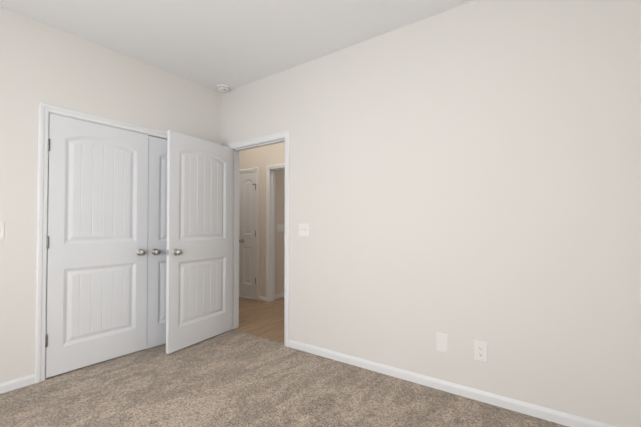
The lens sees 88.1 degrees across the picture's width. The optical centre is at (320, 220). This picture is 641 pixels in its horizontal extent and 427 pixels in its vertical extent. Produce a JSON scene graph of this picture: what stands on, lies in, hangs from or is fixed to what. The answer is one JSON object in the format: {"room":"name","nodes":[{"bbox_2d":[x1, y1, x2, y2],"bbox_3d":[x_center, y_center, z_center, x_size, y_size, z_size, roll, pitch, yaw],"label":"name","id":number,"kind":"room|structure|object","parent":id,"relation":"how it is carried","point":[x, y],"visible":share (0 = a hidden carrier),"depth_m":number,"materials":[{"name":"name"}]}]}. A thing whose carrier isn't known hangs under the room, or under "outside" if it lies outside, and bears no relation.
{"room":"empty bedroom","nodes":[
{"label":"empty bedroom","id":0,"kind":"room"},
{"bbox_2d":[0,6,221,382],"bbox_3d":[-2.225,-0.149,2.462,0.116,2.720,3.516,-1,-1,36],"label":"wall","id":1,"kind":"structure","parent":0,"point":[44,63],"depth_m":2.49,"materials":[{"name":"white paint"}]},
{"bbox_2d":[0,222,4,239],"bbox_3d":[-2.254,0.071,2.304,0.019,0.125,0.086,-1,-1,36],"label":"light switch","id":2,"kind":"object","parent":1,"relation":"attached to","point":[2,230],"visible":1,"depth_m":2.33,"materials":[{"name":"white plastic"}]},
{"bbox_2d":[0,374,34,393],"bbox_3d":[-2.622,1.166,1.784,0.012,0.068,1.693,-1,-1,36],"label":"baseboard","id":3,"kind":"structure","parent":1,"relation":"attached to","point":[14,384],"depth_m":2.38,"materials":[{"name":"white paint"}]},
{"bbox_2d":[45,113,148,377],"bbox_3d":[-1.859,0.191,2.836,0.104,2.032,0.770,-1,-1,36],"label":"closet door","id":4,"kind":"structure","parent":1,"relation":"in","point":[97,261],"depth_m":2.80,"materials":[{"name":"white paint"}]},
{"bbox_2d":[35,102,166,382],"bbox_3d":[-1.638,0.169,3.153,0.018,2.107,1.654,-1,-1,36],"label":"door frame","id":5,"kind":"structure","parent":1,"relation":"attached to","point":[45,109],"depth_m":2.51,"materials":[{"name":"white paint"}]},
{"bbox_2d":[146,136,166,348],"bbox_3d":[-1.408,0.207,3.463,0.104,2.032,0.770,-1,-1,36],"label":"closet door","id":6,"kind":"structure","parent":1,"relation":"in","point":[157,241],"depth_m":3.23,"materials":[{"name":"white paint"}]},
{"bbox_2d":[0,0,473,92],"bbox_3d":[-0.679,-1.552,1.436,3.852,0.050,3.632,-1,-1,36],"label":"ceiling","id":7,"kind":"structure","parent":0,"point":[231,44],"depth_m":2.59,"materials":[{"name":"white paint"}]},
{"bbox_2d":[217,84,229,91],"bbox_3d":[-1.083,-1.468,3.689,0.140,0.042,0.140,-1,-1,36],"label":"smoke detector","id":8,"kind":"object","parent":7,"relation":"attached to","point":[223,88],"visible":1,"depth_m":3.65,"materials":[{"name":"white plastic"}]},
{"bbox_2d":[234,296,283,342],"bbox_3d":[-0.081,1.285,5.298,4.800,0.046,3.570,-1,-1,36],"label":"floor","id":9,"kind":"structure","parent":0,"point":[263,319],"depth_m":4.21,"materials":[{"name":"brown wood"}]},
{"bbox_2d":[239,142,284,296],"bbox_3d":[-0.379,-0.108,4.910,4.800,2.720,0.125,-1,-1,36],"label":"wall","id":10,"kind":"structure","parent":0,"point":[262,157],"depth_m":5.22,"materials":[{"name":"beige paint"}]},
{"bbox_2d":[239,172,255,298],"bbox_3d":[-1.193,0.232,5.397,0.390,2.032,0.104,-1,-1,36],"label":"door","id":11,"kind":"structure","parent":10,"relation":"in","point":[247,240],"depth_m":5.42,"materials":[{"name":"white paint"}]},
{"bbox_2d":[275,170,284,294],"bbox_3d":[-0.187,-0.087,6.223,0.190,2.720,2.226,-1,-1,36],"label":"wall","id":12,"kind":"structure","parent":0,"point":[279,236],"depth_m":5.39,"materials":[{"name":"beige paint"}]},
{"bbox_2d":[275,293,283,298],"bbox_3d":[-0.116,1.238,6.127,0.012,0.068,2.190,-1,-1,36],"label":"baseboard","id":13,"kind":"structure","parent":12,"relation":"attached to","point":[281,295],"depth_m":5.36,"materials":[{"name":"white paint"}]},
{"bbox_2d":[277,224,283,231],"bbox_3d":[-0.644,0.120,5.410,0.019,0.121,0.170,-1,-1,36],"label":"light switch","id":14,"kind":"object","parent":12,"relation":"attached to","point":[280,227],"visible":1,"depth_m":5.41,"materials":[{"name":"white plastic"}]},
{"bbox_2d":[0,329,568,426],"bbox_3d":[-0.961,1.220,1.541,4.486,0.050,3.546,-1,-1,36],"label":"floor carpet","id":15,"kind":"object","parent":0,"point":[232,378],"visible":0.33,"depth_m":2.27,"materials":[{"name":"beige carpet"}]},
{"bbox_2d":[222,0,640,426],"bbox_3d":[-0.572,-0.132,3.507,6.136,2.720,0.116,-1,-1,36],"label":"wall","id":16,"kind":"structure","parent":0,"point":[464,176],"depth_m":2.24,"materials":[{"name":"white paint"}]},
{"bbox_2d":[166,130,232,353],"bbox_3d":[-1.180,0.196,3.361,0.218,2.032,0.822,-1,-1,36],"label":"bedroom door","id":17,"kind":"structure","parent":16,"relation":"in","point":[199,241],"depth_m":3.30,"materials":[{"name":"white paint"}]},
{"bbox_2d":[227,130,289,346],"bbox_3d":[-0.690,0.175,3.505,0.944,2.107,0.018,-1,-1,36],"label":"door frame","id":18,"kind":"structure","parent":16,"relation":"attached to","point":[286,134],"depth_m":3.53,"materials":[{"name":"white paint"}]},
{"bbox_2d":[299,223,308,235],"bbox_3d":[-0.162,0.085,3.123,0.125,0.121,0.019,-1,-1,36],"label":"light switch","id":19,"kind":"object","parent":16,"relation":"attached to","point":[303,229],"visible":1,"depth_m":3.12,"materials":[{"name":"white plastic"}]},
{"bbox_2d":[436,332,447,352],"bbox_3d":[0.869,0.874,2.369,0.080,0.132,0.007,-1,-1,36],"label":"electrical outlet plate","id":20,"kind":"object","parent":16,"relation":"attached to","point":[441,342],"visible":1,"depth_m":2.37,"materials":[{"name":"white plastic"}]},
{"bbox_2d":[288,340,615,426],"bbox_3d":[0.725,1.177,2.466,2.548,0.068,0.012,-1,-1,36],"label":"baseboard","id":21,"kind":"structure","parent":16,"relation":"attached to","point":[555,416],"depth_m":2.28,"materials":[{"name":"white paint"}]},
{"bbox_2d":[474,340,487,362],"bbox_3d":[1.074,0.877,2.220,0.084,0.132,0.008,-1,-1,36],"label":"duplex electrical outlet","id":22,"kind":"object","parent":16,"relation":"attached to","point":[480,350],"visible":1,"depth_m":2.22,"materials":[{"name":"white plastic"}]}
]}

